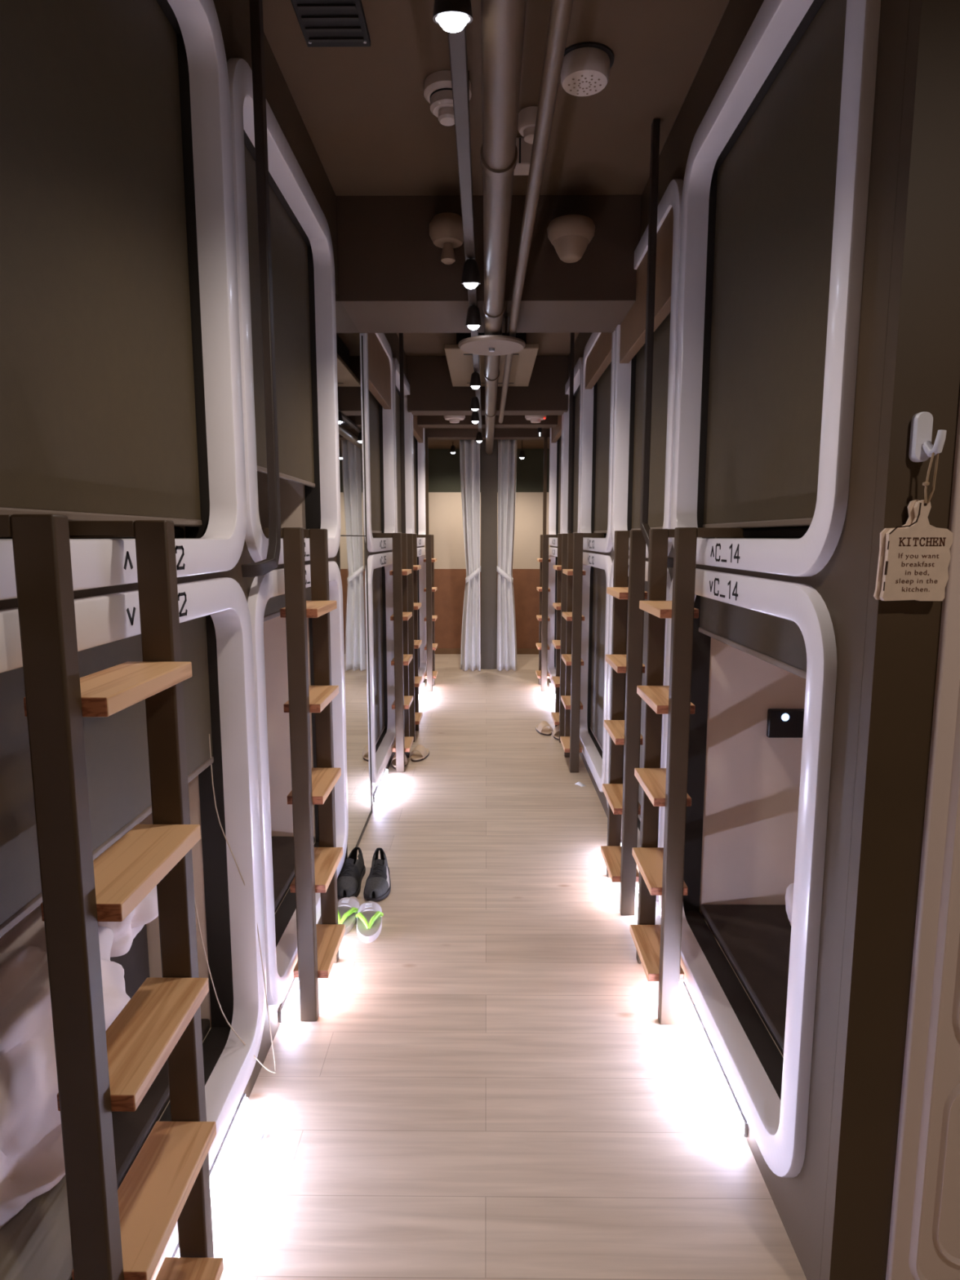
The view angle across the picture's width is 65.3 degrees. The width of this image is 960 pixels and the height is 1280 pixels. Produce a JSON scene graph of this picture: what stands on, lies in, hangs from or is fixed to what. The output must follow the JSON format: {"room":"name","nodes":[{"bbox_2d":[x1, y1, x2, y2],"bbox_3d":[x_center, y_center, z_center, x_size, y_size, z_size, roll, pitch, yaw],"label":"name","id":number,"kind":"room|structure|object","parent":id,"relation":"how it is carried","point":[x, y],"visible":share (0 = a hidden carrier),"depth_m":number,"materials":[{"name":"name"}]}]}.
{"room":"dormitory","nodes":[
{"label":"dormitory","id":0,"kind":"room"},
{"bbox_2d":[0,0,426,1097],"bbox_3d":[-0.607,-0.393,3.098,0.029,2.840,8.845,0,8,0],"label":"wall","id":1,"kind":"structure","parent":0,"point":[233,15],"depth_m":2.16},
{"bbox_2d":[171,1093,248,1257],"bbox_3d":[-0.599,1.216,1.584,0.015,0.038,0.652,0,8,0],"label":"light strip","id":2,"kind":"object","parent":1,"relation":"attached to","point":[223,1152],"visible":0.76,"depth_m":1.75,"materials":[{"name":"white plastic"}]},
{"bbox_2d":[240,0,280,577],"bbox_3d":[-0.552,-0.901,1.837,0.053,1.489,0.129,5,9,31],"label":"grab rail","id":3,"kind":"object","parent":1,"relation":"attached to","point":[262,567],"visible":1,"depth_m":1.87,"materials":[{"name":"brown"}]},
{"bbox_2d":[278,977,298,1022],"bbox_3d":[-0.591,1.095,2.467,0.015,0.038,0.464,0,8,0],"label":"light strip","id":4,"kind":"object","parent":1,"relation":"attached to","point":[291,992],"visible":0.43,"depth_m":2.31,"materials":[{"name":"white plastic"}]},
{"bbox_2d":[335,293,372,862],"bbox_3d":[-0.582,-0.236,3.472,0.012,2.427,0.722,0,8,0],"label":"wall mirror","id":5,"kind":"object","parent":1,"relation":"attached to","point":[352,553],"visible":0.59,"depth_m":3.48,"materials":[{"name":"clear glass"}]},
{"bbox_2d":[373,768,387,802],"bbox_3d":[-0.575,0.838,4.349,0.015,0.038,0.493,0,8,0],"label":"light strip","id":6,"kind":"object","parent":1,"relation":"attached to","point":[379,788],"visible":1,"depth_m":4.29,"materials":[{"name":"white plastic"}]},
{"bbox_2d":[399,333,405,533],"bbox_3d":[-0.526,-1.320,4.897,0.053,1.489,0.129,5,9,31],"label":"grab rail","id":7,"kind":"object","parent":1,"relation":"attached to","point":[401,335],"visible":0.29,"depth_m":4.92,"materials":[{"name":"brown"}]},
{"bbox_2d":[425,436,428,534],"bbox_3d":[-0.528,-0.793,7.531,0.032,2.430,0.039,0,8,0],"label":"trim","id":8,"kind":"structure","parent":1,"relation":"attached to","point":[426,437],"depth_m":7.41,"materials":[{"name":"brown metal"}]},
{"bbox_2d":[424,427,549,448],"bbox_3d":[0.067,-2.147,7.616,9.280,0.058,3.176,0,8,0],"label":"ceiling","id":9,"kind":"structure","parent":0,"point":[432,444],"depth_m":8.57,"materials":[{"name":"brown paint"}]},
{"bbox_2d":[459,440,480,671],"bbox_3d":[-0.106,-0.912,8.070,0.232,2.509,0.134,0,8,0],"label":"curtain","id":10,"kind":"object","parent":9,"relation":"hanging from","point":[469,450],"visible":0.98,"depth_m":8.06,"materials":[{"name":"white fabric"}]},
{"bbox_2d":[497,440,516,671],"bbox_3d":[0.294,-0.912,8.069,0.224,2.509,0.133,0,8,0],"label":"curtain","id":11,"kind":"object","parent":9,"relation":"hanging from","point":[507,449],"visible":0.98,"depth_m":8.07,"materials":[{"name":"white fabric"}]},
{"bbox_2d":[424,448,550,648],"bbox_3d":[0.080,-1.073,9.271,8.990,2.514,0.072,0,8,0],"label":"wall","id":12,"kind":"structure","parent":0,"point":[445,503],"depth_m":9.22,"materials":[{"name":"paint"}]},
{"bbox_2d":[435,648,538,654],"bbox_3d":[0.079,0.142,9.394,8.990,0.072,0.011,0,8,0],"label":"baseboard","id":13,"kind":"structure","parent":12,"relation":"attached to","point":[438,651],"depth_m":9.39,"materials":[{"name":"brown wood"}]},
{"bbox_2d":[480,440,497,669],"bbox_3d":[0.098,-0.933,8.243,0.180,2.515,0.174,0,8,0],"label":"wall pillar","id":14,"kind":"structure","parent":0,"point":[488,462],"depth_m":8.16,"materials":[{"name":"grey paint"}]},
{"bbox_2d":[262,0,729,355],"bbox_3d":[0.017,-1.671,1.747,5.510,0.058,8.555,0,8,0],"label":"ceiling","id":15,"kind":"structure","parent":0,"point":[368,119],"depth_m":2.39,"materials":[{"name":"brown paint"}]},
{"bbox_2d":[290,0,370,47],"bbox_3d":[-0.400,-1.639,1.814,0.180,0.022,0.609,0,8,0],"label":"ceiling vent","id":16,"kind":"object","parent":15,"relation":"in","point":[322,23],"visible":1,"depth_m":2.02,"materials":[{"name":"black metal"}]},
{"bbox_2d":[423,70,471,125],"bbox_3d":[-0.100,-1.667,2.327,0.148,0.106,0.148,0,8,0],"label":"smoke detector","id":17,"kind":"object","parent":15,"relation":"attached to","point":[437,90],"visible":0.66,"depth_m":2.28,"materials":[{"name":"beige plastic"}]},
{"bbox_2d":[447,25,482,435],"bbox_3d":[-0.036,-1.511,2.391,0.035,0.433,9.498,0,8,0],"label":"track","id":18,"kind":"object","parent":15,"relation":"hanging from","point":[457,41],"visible":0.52,"depth_m":1.85,"materials":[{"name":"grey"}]},
{"bbox_2d":[432,0,472,32],"bbox_3d":[-0.046,-1.086,1.262,0.068,0.105,0.071,0,8,0],"label":"spotlight","id":19,"kind":"object","parent":18,"relation":"attached to","point":[452,15],"visible":1,"depth_m":1.25,"materials":[{"name":"grey metal"}]},
{"bbox_2d":[461,258,480,288],"bbox_3d":[-0.032,-1.274,2.606,0.068,0.098,0.069,0,8,0],"label":"spotlight","id":20,"kind":"object","parent":18,"relation":"attached to","point":[470,279],"visible":1,"depth_m":2.58,"materials":[{"name":"grey metal"}]},
{"bbox_2d":[465,305,481,329],"bbox_3d":[-0.027,-1.344,3.123,0.068,0.098,0.069,0,8,0],"label":"spotlight","id":21,"kind":"object","parent":18,"relation":"attached to","point":[473,322],"visible":1,"depth_m":3.10,"materials":[{"name":"grey metal"}]},
{"bbox_2d":[469,371,481,389],"bbox_3d":[-0.026,-1.515,4.374,0.068,0.098,0.068,0,8,0],"label":"spotlight","id":22,"kind":"object","parent":18,"relation":"attached to","point":[475,382],"visible":1,"depth_m":4.35,"materials":[{"name":"grey metal"}]},
{"bbox_2d":[444,333,538,386],"bbox_3d":[0.075,-1.982,5.144,0.580,0.246,1.160,0,8,0],"label":"ceiling panel","id":23,"kind":"object","parent":15,"relation":"attached to","point":[460,364],"depth_m":5.00,"materials":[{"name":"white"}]},
{"bbox_2d":[458,316,525,355],"bbox_3d":[0.053,-1.373,3.368,0.302,0.149,0.302,0,8,0],"label":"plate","id":24,"kind":"object","parent":15,"relation":"hanging from","point":[490,344],"visible":1,"depth_m":3.33,"materials":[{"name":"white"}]},
{"bbox_2d":[480,0,526,454],"bbox_3d":[0.055,-1.528,2.831,0.090,0.518,10.375,0,8,0],"label":"ceiling pipe","id":25,"kind":"object","parent":15,"relation":"hanging from","point":[503,21],"visible":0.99,"depth_m":1.72,"materials":[{"name":"grey metal"}]},
{"bbox_2d":[513,137,532,175],"bbox_3d":[0.152,-1.722,2.667,0.075,0.090,0.089,0,8,0],"label":"junction box","id":26,"kind":"object","parent":15,"relation":"attached to","point":[524,148],"visible":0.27,"depth_m":2.63,"materials":[{"name":"beige plastic"}]},
{"bbox_2d":[517,106,537,144],"bbox_3d":[0.175,-1.702,2.488,0.099,0.081,0.099,0,8,0],"label":"smoke detector","id":27,"kind":"object","parent":15,"relation":"attached to","point":[526,116],"visible":0.61,"depth_m":2.46,"materials":[{"name":"beige plastic"}]},
{"bbox_2d":[498,0,573,423],"bbox_3d":[0.138,-1.150,1.773,0.045,0.036,8.178,0,8,0],"label":"conduit","id":28,"kind":"object","parent":15,"relation":"hanging from","point":[561,10],"visible":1,"depth_m":1.70,"materials":[{"name":"grey metal"}]},
{"bbox_2d":[560,41,613,96],"bbox_3d":[0.309,-1.670,2.206,0.168,0.067,0.168,0,8,0],"label":"ceiling speaker","id":29,"kind":"object","parent":15,"relation":"attached to","point":[586,65],"visible":0.98,"depth_m":2.16,"materials":[{"name":"beige plastic"}]},
{"bbox_2d":[210,653,806,1279],"bbox_3d":[0.030,0.977,3.719,9.280,0.044,11.745,0,8,0],"label":"floor","id":30,"kind":"structure","parent":0,"point":[491,1085],"depth_m":2.02,"materials":[{"name":"brown wood"}]},
{"bbox_2d":[0,514,223,1279],"bbox_3d":[-0.576,0.560,1.154,0.211,1.478,0.348,0,8,0],"label":"ladder","id":31,"kind":"object","parent":30,"relation":"on","point":[124,1233],"visible":0.97,"depth_m":1.05,"materials":[{"name":"brown wood"}]},
{"bbox_2d":[0,577,275,1279],"bbox_3d":[-1.506,0.563,1.400,1.925,1.313,1.174,0,8,0],"label":"capsule","id":32,"kind":"object","parent":30,"relation":"on","point":[215,632],"visible":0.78,"depth_m":1.76,"materials":[{"name":"white plastic"}]},
{"bbox_2d":[0,1174,73,1279],"bbox_3d":[-0.738,1.006,1.160,0.127,0.192,0.480,0,8,0],"label":"blanket","id":33,"kind":"object","parent":32,"relation":"on","point":[35,1244],"visible":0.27,"depth_m":1.18,"materials":[{"name":"brown fabric"}]},
{"bbox_2d":[0,616,213,924],"bbox_3d":[-0.672,0.174,1.339,0.004,0.369,1.012,0,8,0],"label":"roller blind","id":34,"kind":"object","parent":32,"relation":"hanging from","point":[117,751],"depth_m":1.33,"materials":[{"name":"fabric"}]},
{"bbox_2d":[0,0,246,600],"bbox_3d":[-1.525,-0.721,1.224,1.886,1.251,1.174,0,8,0],"label":"capsule","id":35,"kind":"object","parent":32,"relation":"on","point":[121,393],"visible":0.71,"depth_m":1.37,"materials":[{"name":"white plastic"}]},
{"bbox_2d":[110,924,149,998],"bbox_3d":[-1.729,0.893,1.444,1.740,0.326,1.044,0,8,0],"label":"mattress","id":36,"kind":"object","parent":32,"relation":"on","point":[135,963],"visible":0.05,"depth_m":1.86,"materials":[{"name":"grey fabric"}]},
{"bbox_2d":[0,905,130,1228],"bbox_3d":[-0.867,0.725,1.250,0.414,0.461,0.712,0,8,3],"label":"duvet","id":37,"kind":"object","parent":36,"relation":"on","point":[32,1159],"visible":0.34,"depth_m":1.18,"materials":[{"name":"white fabric"}]},
{"bbox_2d":[97,885,158,956],"bbox_3d":[-0.950,0.581,1.742,0.432,0.209,0.312,-1,8,-5],"label":"pillow","id":38,"kind":"object","parent":36,"relation":"on","point":[147,910],"visible":0.12,"depth_m":1.67,"materials":[{"name":"white fabric"}]},
{"bbox_2d":[247,560,348,1004],"bbox_3d":[-1.515,0.375,2.590,1.886,1.262,1.189,0,8,0],"label":"capsule","id":39,"kind":"object","parent":30,"relation":"on","point":[266,597],"visible":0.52,"depth_m":3.01,"materials":[{"name":"white plastic"}]},
{"bbox_2d":[226,57,341,564],"bbox_3d":[-1.515,-0.885,2.418,1.886,1.251,1.189,0,8,0],"label":"capsule","id":40,"kind":"object","parent":39,"relation":"on","point":[303,265],"visible":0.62,"depth_m":2.54,"materials":[{"name":"white plastic"}]},
{"bbox_2d":[244,143,314,483],"bbox_3d":[-0.662,-0.989,2.397,0.004,0.883,1.027,0,8,0],"label":"roller blind","id":41,"kind":"object","parent":40,"relation":"hanging from","point":[292,260],"depth_m":2.55,"materials":[{"name":"fabric"}]},
{"bbox_2d":[263,586,311,616],"bbox_3d":[-0.662,-0.138,2.513,0.004,0.069,1.027,0,8,0],"label":"roller blind","id":42,"kind":"object","parent":39,"relation":"hanging from","point":[273,605],"depth_m":2.43,"materials":[{"name":"fabric"}]},
{"bbox_2d":[262,527,345,1021],"bbox_3d":[-0.566,0.399,2.335,0.211,1.478,0.348,0,8,0],"label":"ladder","id":43,"kind":"object","parent":30,"relation":"on","point":[315,868],"visible":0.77,"depth_m":2.24,"materials":[{"name":"brown metal"}]},
{"bbox_2d":[337,896,359,935],"bbox_3d":[-0.516,1.037,2.871,0.106,0.067,0.281,0,8,3],"label":"flip flop","id":44,"kind":"object","parent":30,"relation":"on","point":[348,907],"visible":0.61,"depth_m":2.85,"materials":[{"name":"beige"}]},
{"bbox_2d":[337,846,365,899],"bbox_3d":[-0.546,0.977,3.146,0.110,0.112,0.295,0,8,2],"label":"sneaker","id":45,"kind":"object","parent":30,"relation":"on","point":[349,879],"visible":0.95,"depth_m":3.09,"materials":[{"name":"grey fabric"}]},
{"bbox_2d":[355,901,383,942],"bbox_3d":[-0.419,1.042,2.836,0.106,0.067,0.281,-1,8,-6],"label":"flip flop","id":46,"kind":"object","parent":30,"relation":"on","point":[370,914],"visible":1,"depth_m":2.79,"materials":[{"name":"beige"}]},
{"bbox_2d":[363,847,391,901],"bbox_3d":[-0.427,0.978,3.139,0.110,0.112,0.295,0,8,-3],"label":"sneaker","id":47,"kind":"object","parent":30,"relation":"on","point":[378,883],"visible":1,"depth_m":3.07,"materials":[{"name":"grey fabric"}]},
{"bbox_2d":[367,551,395,786],"bbox_3d":[-1.499,0.117,4.474,1.886,1.262,1.138,0,8,0],"label":"capsule","id":48,"kind":"object","parent":30,"relation":"on","point":[380,585],"visible":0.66,"depth_m":4.76,"materials":[{"name":"white plastic"}]},
{"bbox_2d":[360,333,395,551],"bbox_3d":[-1.499,-1.142,4.302,1.886,1.251,1.138,0,8,0],"label":"capsule","id":49,"kind":"object","parent":48,"relation":"on","point":[378,365],"visible":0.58,"depth_m":4.53,"materials":[{"name":"white plastic"}]},
{"bbox_2d":[368,390,381,530],"bbox_3d":[-0.646,-1.162,4.292,0.004,1.053,0.976,0,8,0],"label":"roller blind","id":50,"kind":"object","parent":49,"relation":"hanging from","point":[375,407],"depth_m":4.58,"materials":[{"name":"fabric"}]},
{"bbox_2d":[372,566,384,742],"bbox_3d":[-0.646,0.105,4.465,0.004,1.080,0.976,0,8,0],"label":"roller blind","id":51,"kind":"object","parent":48,"relation":"hanging from","point":[378,578],"depth_m":4.76,"materials":[{"name":"fabric"}]},
{"bbox_2d":[372,533,413,772],"bbox_3d":[-0.545,0.069,4.742,0.211,1.478,0.348,0,8,0],"label":"ladder","id":52,"kind":"object","parent":30,"relation":"on","point":[402,701],"visible":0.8,"depth_m":4.62,"materials":[{"name":"brown metal"}]},
{"bbox_2d":[407,533,422,742],"bbox_3d":[-0.539,-0.025,5.431,0.211,1.478,0.348,0,8,0],"label":"ladder","id":53,"kind":"object","parent":30,"relation":"on","point":[414,643],"visible":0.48,"depth_m":5.33,"materials":[{"name":"brown wood"}]},
{"bbox_2d":[408,744,429,761],"bbox_3d":[-0.396,0.737,5.000,0.099,0.084,0.260,2,8,15],"label":"slipper","id":54,"kind":"object","parent":30,"relation":"on","point":[421,753],"visible":1,"depth_m":4.94,"materials":[{"name":"brown fabric"}]},
{"bbox_2d":[417,546,426,691],"bbox_3d":[-1.478,-0.208,6.853,1.886,1.262,1.238,0,8,0],"label":"capsule","id":55,"kind":"object","parent":30,"relation":"on","point":[421,554],"visible":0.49,"depth_m":7.37,"materials":[{"name":"white"}]},
{"bbox_2d":[412,414,426,546],"bbox_3d":[-1.478,-1.468,6.681,1.886,1.251,1.238,0,8,0],"label":"capsule","id":56,"kind":"object","parent":55,"relation":"on","point":[418,433],"visible":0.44,"depth_m":7.19,"materials":[{"name":"white plastic"}]},
{"bbox_2d":[413,436,416,533],"bbox_3d":[-0.625,-1.487,6.670,0.004,1.053,1.076,0,8,0],"label":"roller blind","id":57,"kind":"object","parent":56,"relation":"hanging from","point":[415,439],"depth_m":7.15,"materials":[{"name":"fabric"}]},
{"bbox_2d":[417,534,437,691],"bbox_3d":[-0.524,-0.265,7.184,0.211,1.478,0.348,0,8,0],"label":"ladder","id":58,"kind":"object","parent":30,"relation":"on","point":[431,674],"visible":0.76,"depth_m":7.05,"materials":[{"name":"brown wood"}]},
{"bbox_2d":[535,720,553,735],"bbox_3d":[0.478,0.649,5.646,0.099,0.084,0.260,-2,8,-14],"label":"slipper","id":59,"kind":"object","parent":30,"relation":"on","point":[542,728],"visible":1,"depth_m":5.59,"materials":[{"name":"brown fabric"}]},
{"bbox_2d":[535,534,557,691],"bbox_3d":[0.659,-0.267,7.202,0.215,1.478,0.362,0,8,0],"label":"ladder","id":60,"kind":"object","parent":30,"relation":"on","point":[542,674],"visible":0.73,"depth_m":7.06,"materials":[{"name":"brown wood"}]},
{"bbox_2d":[546,546,557,690],"bbox_3d":[1.609,-0.206,6.838,1.886,1.262,1.244,0,8,0],"label":"capsule","id":61,"kind":"object","parent":30,"relation":"on","point":[553,552],"visible":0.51,"depth_m":7.38,"materials":[{"name":"white plastic"}]},
{"bbox_2d":[548,414,563,546],"bbox_3d":[1.609,-1.466,6.666,1.886,1.251,1.244,0,8,0],"label":"capsule","id":62,"kind":"object","parent":61,"relation":"on","point":[555,433],"visible":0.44,"depth_m":7.20,"materials":[{"name":"white plastic"}]},
{"bbox_2d":[558,435,561,533],"bbox_3d":[0.756,-1.487,6.670,0.004,1.053,1.082,0,8,0],"label":"roller blind","id":63,"kind":"object","parent":62,"relation":"hanging from","point":[560,438],"depth_m":7.13,"materials":[{"name":"fabric"}]},
{"bbox_2d":[551,533,567,742],"bbox_3d":[0.644,-0.023,5.421,0.215,1.478,0.362,0,8,0],"label":"ladder","id":64,"kind":"object","parent":30,"relation":"on","point":[559,681],"visible":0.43,"depth_m":5.32,"materials":[{"name":"brown metal"}]},
{"bbox_2d":[560,533,604,772],"bbox_3d":[0.638,0.070,4.738,0.215,1.478,0.362,0,8,0],"label":"ladder","id":65,"kind":"object","parent":30,"relation":"on","point":[574,617],"visible":0.91,"depth_m":4.61,"materials":[{"name":"brown wood"}]},
{"bbox_2d":[579,551,612,792],"bbox_3d":[1.588,0.127,4.402,1.886,1.262,1.231,0,8,0],"label":"capsule","id":66,"kind":"object","parent":30,"relation":"on","point":[595,598],"visible":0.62,"depth_m":4.67,"materials":[{"name":"white plastic"}]},
{"bbox_2d":[579,330,615,552],"bbox_3d":[1.588,-1.132,4.230,1.886,1.251,1.231,0,8,0],"label":"capsule","id":67,"kind":"object","parent":66,"relation":"on","point":[598,359],"visible":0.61,"depth_m":4.54,"materials":[{"name":"white plastic"}]},
{"bbox_2d":[594,361,611,530],"bbox_3d":[0.735,-1.154,4.234,0.004,1.053,1.069,0,8,0],"label":"roller blind","id":68,"kind":"object","parent":67,"relation":"hanging from","point":[602,386],"depth_m":4.51,"materials":[{"name":"fabric"}]},
{"bbox_2d":[590,566,606,747],"bbox_3d":[0.735,0.113,4.408,0.004,1.080,1.069,0,8,0],"label":"roller blind","id":69,"kind":"object","parent":66,"relation":"hanging from","point":[597,575],"depth_m":4.67,"materials":[{"name":"fabric"}]},
{"bbox_2d":[600,529,647,915],"bbox_3d":[0.623,0.311,2.976,0.215,1.478,0.362,0,8,0],"label":"ladder","id":70,"kind":"object","parent":30,"relation":"on","point":[624,728],"visible":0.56,"depth_m":2.87,"materials":[{"name":"brown metal"}]},
{"bbox_2d":[604,558,671,901],"bbox_3d":[1.578,0.293,3.186,1.886,1.262,1.179,0,8,0],"label":"capsule","id":71,"kind":"object","parent":30,"relation":"on","point":[668,579],"visible":0.14,"depth_m":3.36,"materials":[{"name":"white plastic"}]},
{"bbox_2d":[638,581,647,817],"bbox_3d":[0.725,0.280,3.191,0.004,1.080,1.016,0,8,0],"label":"roller blind","id":72,"kind":"object","parent":71,"relation":"hanging from","point":[646,582],"depth_m":3.33,"materials":[{"name":"fabric"}]},
{"bbox_2d":[610,178,683,558],"bbox_3d":[1.578,-0.966,3.013,1.886,1.251,1.179,0,8,0],"label":"capsule","id":73,"kind":"object","parent":71,"relation":"on","point":[630,335],"visible":0.27,"depth_m":3.05,"materials":[{"name":"white plastic"}]},
{"bbox_2d":[631,311,671,528],"bbox_3d":[0.725,-0.988,3.018,0.004,1.053,1.016,0,8,0],"label":"roller blind","id":74,"kind":"object","parent":73,"relation":"hanging from","point":[662,334],"depth_m":3.11,"materials":[{"name":"fabric"}]},
{"bbox_2d":[630,527,744,1025],"bbox_3d":[0.617,0.400,2.325,0.215,1.478,0.362,0,8,0],"label":"ladder","id":75,"kind":"object","parent":30,"relation":"on","point":[661,869],"visible":0.86,"depth_m":2.22,"materials":[{"name":"brown metal"}]},
{"bbox_2d":[658,568,836,1177],"bbox_3d":[1.567,0.456,1.995,1.886,1.262,1.179,0,8,0],"label":"capsule","id":76,"kind":"object","parent":30,"relation":"on","point":[764,669],"visible":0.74,"depth_m":2.22,"materials":[{"name":"white plastic"}]},
{"bbox_2d":[699,595,806,671],"bbox_3d":[0.714,-0.033,1.935,0.004,0.119,1.016,0,8,0],"label":"roller blind","id":77,"kind":"object","parent":76,"relation":"hanging from","point":[778,642],"depth_m":1.93,"materials":[{"name":"fabric"}]},
{"bbox_2d":[671,0,880,576],"bbox_3d":[1.567,-0.803,1.822,1.886,1.251,1.179,0,8,0],"label":"capsule","id":78,"kind":"object","parent":76,"relation":"on","point":[775,188],"visible":0.71,"depth_m":1.76,"materials":[{"name":"white plastic"}]},
{"bbox_2d":[703,0,846,524],"bbox_3d":[0.714,-0.825,1.827,0.004,1.053,1.016,0,8,0],"label":"roller blind","id":79,"kind":"object","parent":78,"relation":"hanging from","point":[772,193],"depth_m":1.81,"materials":[{"name":"fabric"}]},
{"bbox_2d":[785,882,794,925],"bbox_3d":[1.170,0.862,2.387,0.375,0.220,0.314,0,8,0],"label":"pillow","id":80,"kind":"object","parent":76,"relation":"on","point":[789,890],"visible":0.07,"depth_m":2.40,"materials":[{"name":"white fabric"}]},
{"bbox_3d":[1.599,-0.039,5.617,1.886,1.262,1.174,0,8,0],"label":"capsule","id":81,"kind":"object","parent":30,"relation":"on","visible":0},
{"bbox_2d":[561,357,582,533],"bbox_3d":[1.599,-1.298,5.445,1.886,1.251,1.174,0,8,0],"label":"capsule","id":82,"kind":"object","parent":81,"relation":"on","point":[577,397],"visible":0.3,"depth_m":5.89,"materials":[{"name":"white plastic"}]},
{"bbox_2d":[573,389,580,532],"bbox_3d":[0.746,-1.320,5.449,0.004,1.053,1.012,0,8,0],"label":"roller blind","id":83,"kind":"object","parent":82,"relation":"hanging from","point":[576,393],"depth_m":5.83,"materials":[{"name":"fabric"}]},
{"bbox_3d":[-1.489,-0.042,5.639,1.886,1.262,1.166,0,8,0],"label":"capsule","id":84,"kind":"object","parent":30,"relation":"on","visible":0},
{"bbox_2d":[392,357,413,533],"bbox_3d":[-1.489,-1.302,5.467,1.886,1.251,1.166,0,8,0],"label":"capsule","id":85,"kind":"object","parent":84,"relation":"on","point":[407,415],"visible":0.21,"depth_m":5.90,"materials":[{"name":"white plastic"}]},
{"bbox_2d":[395,391,401,532],"bbox_3d":[-0.636,-1.321,5.457,0.004,1.053,1.003,0,8,0],"label":"roller blind","id":86,"kind":"object","parent":85,"relation":"hanging from","point":[397,393],"depth_m":5.82,"materials":[{"name":"fabric"}]},
{"bbox_2d":[548,0,910,1279],"bbox_3d":[0.686,-0.565,4.352,0.029,2.840,6.292,0,8,0],"label":"wall","id":87,"kind":"structure","parent":0,"point":[842,584],"depth_m":1.34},
{"bbox_2d":[429,212,463,264],"bbox_3d":[-0.129,-1.609,3.020,0.151,0.168,0.154,0,8,0],"label":"wall speaker","id":88,"kind":"object","parent":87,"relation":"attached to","point":[446,228],"visible":0.94,"depth_m":2.97,"materials":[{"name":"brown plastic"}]},
{"bbox_2d":[440,242,455,264],"bbox_3d":[-0.129,-1.561,3.025,0.058,0.072,0.058,0,8,0],"label":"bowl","id":89,"kind":"object","parent":88,"relation":"on","point":[447,257],"depth_m":3.01,"materials":[{"name":"plastic"}]},
{"bbox_2d":[424,428,549,439],"bbox_3d":[0.102,-2.056,7.482,2.682,0.083,0.188,0,8,0],"label":"trim","id":90,"kind":"structure","parent":87,"relation":"attached to","point":[432,433],"depth_m":7.39,"materials":[{"name":"brown paint"}]},
{"bbox_2d":[417,415,557,427],"bbox_3d":[0.066,-1.943,6.656,1.250,0.083,0.203,0,8,0],"label":"trim","id":91,"kind":"structure","parent":87,"relation":"attached to","point":[423,421],"depth_m":6.56,"materials":[{"name":"brown paint"}]},
{"bbox_2d":[406,355,568,415],"bbox_3d":[0.060,-2.003,5.913,1.250,0.410,0.225,0,8,0],"label":"ceiling beam","id":92,"kind":"structure","parent":87,"relation":"attached to","point":[432,391],"depth_m":5.81,"materials":[{"name":"brown paint"}]},
{"bbox_2d":[336,195,641,333],"bbox_3d":[0.037,-1.652,3.340,1.250,0.410,0.492,0,8,0],"label":"ceiling beam","id":93,"kind":"structure","parent":87,"relation":"attached to","point":[393,277],"depth_m":3.11,"materials":[{"name":"brown paint"}]},
{"bbox_2d":[542,436,547,534],"bbox_3d":[0.645,-0.791,7.521,0.032,2.430,0.039,0,8,0],"label":"trim","id":94,"kind":"structure","parent":87,"relation":"attached to","point":[545,438],"depth_m":7.40,"materials":[{"name":"brown metal"}]},
{"bbox_2d":[567,332,574,533],"bbox_3d":[0.640,-1.328,4.958,0.080,1.489,0.231,0,8,0],"label":"grab rail","id":95,"kind":"object","parent":87,"relation":"attached to","point":[572,334],"visible":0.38,"depth_m":5.04,"materials":[{"name":"brown"}]},
{"bbox_2d":[546,214,595,262],"bbox_3d":[0.364,-1.593,2.998,0.191,0.136,0.195,0,8,0],"label":"wall speaker","id":96,"kind":"object","parent":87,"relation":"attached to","point":[570,235],"visible":1,"depth_m":2.94,"materials":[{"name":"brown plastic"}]},
{"bbox_2d":[640,119,673,567],"bbox_3d":[0.619,-0.995,2.524,0.080,1.489,0.231,0,8,0],"label":"grab rail","id":97,"kind":"object","parent":87,"relation":"attached to","point":[655,139],"visible":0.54,"depth_m":2.60,"materials":[{"name":"brown"}]},
{"bbox_2d":[679,981,747,1137],"bbox_3d":[0.642,1.143,2.119,0.015,0.038,0.624,0,8,0],"label":"light strip","id":98,"kind":"object","parent":87,"relation":"attached to","point":[734,1105],"visible":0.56,"depth_m":2.03,"materials":[{"name":"white plastic"}]},
{"bbox_2d":[820,0,959,1279],"bbox_3d":[1.379,-0.135,1.211,1.469,2.840,0.034,0,8,0],"label":"wall","id":99,"kind":"structure","parent":0,"point":[922,364],"depth_m":1.23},
{"bbox_2d":[873,452,952,600],"bbox_3d":[0.686,-0.180,1.169,0.110,0.240,0.033,0,8,0],"label":"kitchen sign","id":100,"kind":"object","parent":99,"relation":"attached to","point":[914,557],"visible":1,"depth_m":1.18,"materials":[{"name":"brown wood"}]},
{"bbox_2d":[885,397,959,1279],"bbox_3d":[1.176,0.126,1.222,0.858,2.320,0.080,0,8,0],"label":"door","id":101,"kind":"structure","parent":99,"relation":"in","point":[924,1244],"depth_m":1.30,"materials":[{"name":"beige paint"}]},
{"bbox_2d":[908,411,946,462],"bbox_3d":[0.690,-0.314,1.152,0.032,0.075,0.045,0,8,0],"label":"wall hook","id":102,"kind":"object","parent":99,"relation":"attached to","point":[921,446],"visible":1,"depth_m":1.16,"materials":[{"name":"white plastic"}]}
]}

